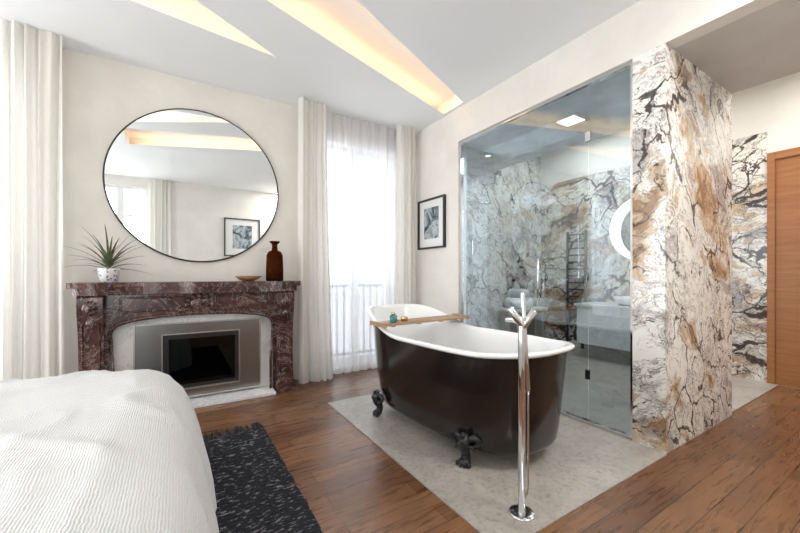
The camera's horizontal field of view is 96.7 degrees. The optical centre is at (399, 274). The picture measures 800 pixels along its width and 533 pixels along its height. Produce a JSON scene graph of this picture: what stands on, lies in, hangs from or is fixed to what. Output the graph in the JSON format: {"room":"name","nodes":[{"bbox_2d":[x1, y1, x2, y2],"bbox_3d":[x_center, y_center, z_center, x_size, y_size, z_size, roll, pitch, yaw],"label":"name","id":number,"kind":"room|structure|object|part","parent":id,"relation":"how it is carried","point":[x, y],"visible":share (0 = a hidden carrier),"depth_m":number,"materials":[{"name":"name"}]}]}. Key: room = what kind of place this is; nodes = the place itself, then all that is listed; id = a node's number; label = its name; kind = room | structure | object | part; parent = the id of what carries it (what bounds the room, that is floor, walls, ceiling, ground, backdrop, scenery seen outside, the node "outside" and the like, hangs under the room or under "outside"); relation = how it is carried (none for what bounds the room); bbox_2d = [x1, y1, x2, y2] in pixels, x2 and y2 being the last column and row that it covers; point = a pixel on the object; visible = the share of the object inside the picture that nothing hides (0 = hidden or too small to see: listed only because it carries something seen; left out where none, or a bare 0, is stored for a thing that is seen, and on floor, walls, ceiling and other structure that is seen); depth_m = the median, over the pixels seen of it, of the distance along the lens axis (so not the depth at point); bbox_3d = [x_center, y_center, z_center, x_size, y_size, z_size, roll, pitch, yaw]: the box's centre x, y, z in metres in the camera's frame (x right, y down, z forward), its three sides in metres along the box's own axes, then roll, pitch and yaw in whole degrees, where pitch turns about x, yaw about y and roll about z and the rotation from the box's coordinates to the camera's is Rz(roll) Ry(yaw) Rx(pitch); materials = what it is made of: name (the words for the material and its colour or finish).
{"room":"hotel room","nodes":[
{"label":"hotel room","id":0,"kind":"room"},
{"bbox_2d":[62,48,540,379],"bbox_3d":[-1.247,-0.490,4.043,8.570,3.300,0.280,0,0,-32],"label":"wall","id":1,"kind":"structure","parent":0,"point":[101,96],"depth_m":3.50,"materials":[{"name":"beige paint"}]},
{"bbox_2d":[102,108,278,261],"bbox_3d":[-1.928,-0.855,3.434,1.467,1.467,0.017,0,0,-32],"label":"round mirror","id":2,"kind":"object","parent":1,"relation":"attached to","point":[192,185],"visible":1,"depth_m":3.38,"materials":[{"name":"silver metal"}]},
{"bbox_2d":[467,200,488,292],"bbox_3d":[1.053,-0.386,4.985,0.334,1.292,0.631,0,0,-17],"label":"shower","id":3,"kind":"object","parent":1,"relation":"attached to","point":[476,202],"visible":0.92,"depth_m":5.13,"materials":[{"name":"silver metal"}]},
{"bbox_3d":[1.098,-0.165,5.225,0.060,0.850,0.200,0,0,-32],"label":"hand rail","id":4,"kind":"part","parent":3,"relation":"part of","materials":[{"name":"silver metal"}]},
{"bbox_2d":[0,0,639,132],"bbox_3d":[-1.112,-1.945,1.280,5.870,0.150,4.550,0,0,-32],"label":"ceiling","id":5,"kind":"structure","parent":0,"point":[389,63],"depth_m":2.88,"materials":[{"name":"paint"}]},
{"bbox_2d":[0,18,63,379],"bbox_3d":[-2.796,-0.359,2.676,0.412,3.018,0.124,0,0,-32],"label":"curtain","id":6,"kind":"object","parent":5,"relation":"hanging from","point":[31,191],"visible":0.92,"depth_m":2.67,"materials":[{"name":"fabric"}]},
{"bbox_2d":[298,96,332,383],"bbox_3d":[-0.908,-0.359,3.862,0.392,3.018,0.146,0,0,-32],"label":"curtain","id":7,"kind":"object","parent":5,"relation":"hanging from","point":[315,359],"visible":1,"depth_m":3.83,"materials":[{"name":"fabric"}]},
{"bbox_2d":[327,112,396,373],"bbox_3d":[-0.485,-0.359,4.287,1.261,3.018,0.074,0,0,-32],"label":"sheer curtain","id":8,"kind":"object","parent":5,"relation":"hanging from","point":[361,155],"visible":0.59,"depth_m":4.26,"materials":[{"name":"white fabric"}]},
{"bbox_2d":[395,124,415,303],"bbox_3d":[0.084,-0.359,4.478,0.291,3.018,0.097,0,0,-32],"label":"curtain","id":9,"kind":"object","parent":5,"relation":"hanging from","point":[405,136],"visible":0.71,"depth_m":4.47,"materials":[{"name":"fabric"}]},
{"bbox_2d":[466,144,466,323],"bbox_3d":[0.518,-0.170,4.450,0.015,2.660,0.899,0,0,-32],"label":"wall","id":10,"kind":"structure","parent":0,"point":[466,144],"depth_m":4.07,"materials":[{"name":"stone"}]},
{"bbox_2d":[194,347,799,532],"bbox_3d":[0.033,1.207,1.995,8.570,0.106,4.550,0,0,-32],"label":"floor","id":11,"kind":"structure","parent":0,"point":[741,474],"depth_m":2.14,"materials":[{"name":"brown wood"}]},
{"bbox_2d":[0,369,218,532],"bbox_3d":[-1.415,0.786,0.437,2.272,0.688,3.131,0,0,-32],"label":"bed","id":12,"kind":"object","parent":11,"relation":"on","point":[92,451],"visible":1,"depth_m":1.00,"materials":[{"name":"white fabric"}]},
{"bbox_2d":[66,280,300,408],"bbox_3d":[-1.836,0.610,3.260,1.762,1.100,0.417,0,0,-32],"label":"fireplace","id":13,"kind":"object","parent":11,"relation":"on","point":[223,342],"visible":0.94,"depth_m":3.23,"materials":[{"name":"red stone"}]},
{"bbox_3d":[-2.413,0.658,2.773,0.179,1.004,0.140,0,0,-32],"label":"leg","id":14,"kind":"part","parent":13,"relation":"part of","materials":[{"name":"red stone"}]},
{"bbox_2d":[66,227,153,281],"bbox_3d":[-2.354,-0.171,2.868,0.524,0.462,0.591,0,0,21],"label":"potted plant","id":15,"kind":"object","parent":13,"relation":"on","point":[108,274],"visible":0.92,"depth_m":2.88,"materials":[{"name":"green plant"}]},
{"bbox_3d":[-2.394,0.003,2.926,0.148,0.115,0.148,0,0,-32],"label":"pot","id":16,"kind":"part","parent":15,"relation":"part of","materials":[{"name":"ceramic"}]},
{"bbox_2d":[66,280,300,288],"bbox_3d":[-1.836,0.083,3.259,1.762,0.045,0.416,0,0,-32],"label":"mantel shelf","id":17,"kind":"object","parent":13,"relation":"attached to","point":[165,284],"depth_m":3.09,"materials":[{"name":"red stone"}]},
{"bbox_3d":[-1.844,0.133,3.272,1.700,0.055,0.386,0,0,-32],"label":"shelf moulding","id":18,"kind":"part","parent":13,"relation":"part of","materials":[{"name":"red stone"}]},
{"bbox_3d":[-1.835,0.767,3.294,1.020,0.685,0.048,0,0,-32],"label":"steel trim","id":19,"kind":"part","parent":13,"relation":"part of","materials":[{"name":"silver metal"}]},
{"bbox_3d":[-1.837,0.767,3.299,0.992,0.657,0.038,0,0,-32],"label":"steel panel","id":20,"kind":"part","parent":13,"relation":"part of","materials":[{"name":"silver metal"}]},
{"bbox_3d":[-1.854,0.777,3.334,0.610,0.485,0.120,0,0,-32],"label":"burner","id":21,"kind":"part","parent":13,"relation":"part of","materials":[{"name":"black metal"}]},
{"bbox_3d":[-1.822,0.782,3.293,0.540,0.415,0.004,0,0,-32],"label":"fire glass","id":22,"kind":"part","parent":13,"relation":"part of","materials":[{"name":"black glass"}]},
{"bbox_2d":[235,276,261,280],"bbox_3d":[-1.480,0.034,3.473,0.250,0.052,0.250,0,0,-32],"label":"wooden bowl","id":23,"kind":"object","parent":13,"relation":"on","point":[243,278],"visible":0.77,"depth_m":3.39,"materials":[{"name":"brown wood"}]},
{"bbox_2d":[266,241,282,280],"bbox_3d":[-1.274,-0.141,3.614,0.170,0.402,0.170,0,0,-32],"label":"bottle vase","id":24,"kind":"object","parent":13,"relation":"on","point":[274,258],"visible":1,"depth_m":3.55,"materials":[{"name":"orange glass"}]},
{"bbox_3d":[-1.146,0.658,3.565,0.179,1.004,0.140,0,0,-32],"label":"leg","id":25,"kind":"part","parent":13,"relation":"part of","materials":[{"name":"red stone"}]},
{"bbox_2d":[202,422,322,532],"bbox_3d":[-1.083,1.148,1.692,1.174,0.019,1.927,0,0,-32],"label":"rug","id":26,"kind":"object","parent":11,"relation":"on","point":[256,492],"visible":0.34,"depth_m":1.91,"materials":[{"name":"black fabric"}]},
{"bbox_2d":[328,392,666,532],"bbox_3d":[0.532,1.157,2.750,1.517,0.007,2.040,0,0,-32],"label":"stone slab","id":27,"kind":"object","parent":11,"relation":"on","point":[583,462],"visible":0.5,"depth_m":2.13,"materials":[{"name":"grey stone"}]},
{"bbox_2d":[367,304,574,468],"bbox_3d":[0.408,0.719,2.758,0.922,0.867,1.765,0,0,-32],"label":"bathtub","id":28,"kind":"object","parent":27,"relation":"on","point":[456,379],"visible":0.95,"depth_m":2.23,"materials":[{"name":"brown metal"}]},
{"bbox_2d":[370,313,469,327],"bbox_3d":[0.199,0.382,3.042,0.936,0.034,0.220,0,0,-37],"label":"tray","id":29,"kind":"object","parent":28,"relation":"on","point":[384,324],"visible":0.99,"depth_m":2.96,"materials":[{"name":"brown wood"}]},
{"bbox_2d":[390,312,395,322],"bbox_3d":[-0.057,0.337,2.833,0.052,0.080,0.052,0,0,-32],"label":"soap bottle","id":30,"kind":"object","parent":29,"relation":"on","point":[392,316],"visible":1,"depth_m":2.81,"materials":[{"name":"teal glass"}]},
{"bbox_2d":[401,316,407,320],"bbox_3d":[0.035,0.360,2.927,0.060,0.034,0.060,0,0,-32],"label":"candle tin","id":31,"kind":"object","parent":29,"relation":"on","point":[403,318],"visible":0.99,"depth_m":2.90,"materials":[{"name":"gold metal"}]},
{"bbox_2d":[505,292,536,521],"bbox_3d":[0.567,0.619,1.778,0.138,1.068,0.250,0,0,-21],"label":"tap","id":32,"kind":"object","parent":27,"relation":"on","point":[520,512],"visible":1,"depth_m":1.71,"materials":[{"name":"silver metal"}]},
{"bbox_3d":[0.581,0.235,1.815,0.028,0.036,0.195,0,0,-4],"label":"spout","id":33,"kind":"part","parent":32,"relation":"part of","materials":[{"name":"silver metal"}]},
{"bbox_3d":[0.564,0.207,1.719,0.091,0.112,0.035,0,0,0],"label":"handle","id":34,"kind":"part","parent":32,"relation":"part of","materials":[{"name":"silver metal"}]},
{"bbox_3d":[0.589,1.147,1.719,0.124,0.012,0.124,0,0,-32],"label":"plate","id":35,"kind":"part","parent":32,"relation":"part of","materials":[{"name":"silver metal"}]},
{"bbox_3d":[0.620,0.215,1.719,0.086,0.098,0.035,0,0,0],"label":"handle","id":36,"kind":"part","parent":32,"relation":"part of","materials":[{"name":"silver metal"}]},
{"bbox_2d":[497,306,547,337],"bbox_3d":[1.930,0.832,5.592,0.700,0.644,0.400,0,0,-32],"label":"bench","id":37,"kind":"object","parent":11,"relation":"on","point":[536,327],"visible":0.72,"depth_m":5.58,"materials":[{"name":"white stone"}]},
{"bbox_3d":[1.694,0.857,5.451,0.050,0.594,0.350,0,0,-32],"label":"leg","id":38,"kind":"part","parent":37,"relation":"part of","materials":[{"name":"silver metal"}]},
{"bbox_2d":[504,297,526,307],"bbox_3d":[1.777,0.431,5.497,0.156,0.156,0.320,0,0,-32],"label":"rolled towel","id":39,"kind":"object","parent":37,"relation":"on","point":[508,302],"visible":0.7,"depth_m":5.44,"materials":[{"name":"white fabric"}]},
{"bbox_2d":[507,289,529,299],"bbox_3d":[1.845,0.296,5.539,0.156,0.156,0.320,0,0,-32],"label":"rolled towel","id":40,"kind":"object","parent":39,"relation":"on","point":[512,293],"visible":0.85,"depth_m":5.47,"materials":[{"name":"white fabric"}]},
{"bbox_3d":[1.930,0.535,5.592,0.700,0.050,0.400,0,0,-32],"label":"seat","id":41,"kind":"part","parent":37,"relation":"part of","materials":[{"name":"white stone"}]},
{"bbox_2d":[525,298,532,307],"bbox_3d":[1.913,0.431,5.582,0.156,0.156,0.320,0,0,-32],"label":"rolled towel","id":42,"kind":"object","parent":37,"relation":"on","point":[529,301],"visible":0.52,"depth_m":5.43,"materials":[{"name":"white fabric"}]},
{"bbox_3d":[2.152,0.857,5.737,0.050,0.594,0.350,0,0,-32],"label":"leg","id":43,"kind":"part","parent":37,"relation":"part of","materials":[{"name":"silver metal"}]},
{"bbox_2d":[460,61,631,439],"bbox_3d":[1.155,-0.172,3.242,0.064,2.649,1.795,0,0,-32],"label":"glass wall","id":44,"kind":"structure","parent":11,"relation":"on","point":[588,135],"depth_m":2.80,"materials":[{"name":"clear glass"}]},
{"bbox_3d":[1.218,0.035,3.120,0.041,0.368,0.018,0,0,-32],"label":"handle","id":45,"kind":"part","parent":44,"relation":"part of","materials":[{"name":"silver metal"}]},
{"bbox_2d":[574,296,629,364],"bbox_3d":[3.053,0.621,4.679,0.598,1.066,1.260,0,0,-32],"label":"vanity unit","id":46,"kind":"object","parent":11,"relation":"on","point":[603,328],"visible":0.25,"depth_m":4.73,"materials":[{"name":"white stone"}]},
{"bbox_2d":[574,302,629,309],"bbox_3d":[3.053,0.420,4.679,0.598,0.040,1.260,0,0,-32],"label":"countertop","id":47,"kind":"structure","parent":46,"relation":"on","point":[608,305],"depth_m":4.82,"materials":[{"name":"white stone"}]},
{"bbox_2d":[613,296,629,305],"bbox_3d":[3.037,0.345,4.669,0.420,0.110,0.420,0,0,-32],"label":"basin","id":48,"kind":"object","parent":47,"relation":"in","point":[620,300],"depth_m":4.62,"materials":[{"name":"white ceramic"}]},
{"bbox_2d":[415,0,779,322],"bbox_3d":[1.428,-0.355,2.867,0.120,3.030,4.550,0,0,-32],"label":"wall partition","id":49,"kind":"structure","parent":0,"point":[645,25],"depth_m":3.10,"materials":[{"name":"beige paint"}]},
{"bbox_2d":[417,194,445,249],"bbox_3d":[0.384,-0.635,4.391,0.035,0.620,0.540,0,0,-32],"label":"framed picture","id":50,"kind":"object","parent":49,"relation":"attached to","point":[431,212],"visible":1,"depth_m":4.37,"materials":[{"name":"black wood"}]},
{"bbox_2d":[424,206,438,239],"bbox_3d":[0.385,-0.641,4.391,0.003,0.384,0.292,0,0,-32],"label":"print","id":51,"kind":"object","parent":50,"relation":"attached to","point":[431,213],"depth_m":4.38},
{"bbox_2d":[466,0,799,175],"bbox_3d":[1.945,-1.530,3.190,1.100,0.060,4.550,0,0,-32],"label":"ceiling","id":52,"kind":"structure","parent":0,"point":[606,103],"depth_m":2.80,"materials":[{"name":"paint"}]},
{"bbox_2d":[552,112,589,127],"bbox_3d":[1.650,-1.492,3.436,0.240,0.015,0.240,0,0,-32],"label":"recessed light","id":53,"kind":"object","parent":52,"relation":"in","point":[575,118],"visible":1,"depth_m":3.42,"materials":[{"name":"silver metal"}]},
{"bbox_2d":[557,116,583,126],"bbox_3d":[1.650,-1.486,3.436,0.180,0.004,0.180,0,0,-32],"label":"diffuser","id":54,"kind":"object","parent":53,"relation":"attached to","point":[569,121],"depth_m":3.44,"materials":[{"name":"white plastic"}]},
{"bbox_2d":[541,132,767,381],"bbox_3d":[3.228,-0.190,5.109,0.150,2.700,2.955,0,0,-32],"label":"wall","id":55,"kind":"structure","parent":0,"point":[590,203],"depth_m":5.13,"materials":[{"name":"white stone"}]},
{"bbox_2d":[566,230,586,341],"bbox_3d":[2.788,0.232,5.598,0.077,1.844,0.336,0,0,-32],"label":"towel radiator","id":56,"kind":"object","parent":55,"relation":"attached to","point":[585,231],"visible":0.88,"depth_m":5.63,"materials":[{"name":"black metal"}]},
{"bbox_2d":[610,200,629,258],"bbox_3d":[3.302,-0.640,4.811,0.026,0.906,0.906,0,0,-32],"label":"backlit mirror","id":57,"kind":"object","parent":55,"relation":"attached to","point":[620,222],"visible":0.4,"depth_m":5.04,"materials":[{"name":"grey mirror"}]},
{"bbox_2d":[541,72,799,186],"bbox_3d":[3.690,-0.490,4.370,0.150,3.300,4.700,0,0,-32],"label":"wall","id":58,"kind":"structure","parent":0,"point":[772,107],"depth_m":3.98,"materials":[{"name":"beige paint"}]},
{"bbox_2d":[767,147,799,388],"bbox_3d":[4.219,-0.070,3.459,0.219,2.460,0.895,0,0,-32],"label":"door","id":59,"kind":"structure","parent":58,"relation":"in","point":[783,166],"depth_m":3.71,"materials":[{"name":"brown wood"}]},
{"bbox_2d":[632,43,731,453],"bbox_3d":[2.179,-0.170,2.703,1.220,2.660,0.195,0,0,-32],"label":"marble pillar","id":60,"kind":"structure","parent":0,"point":[682,117],"depth_m":2.44,"materials":[{"name":"beige stone"}]}
]}

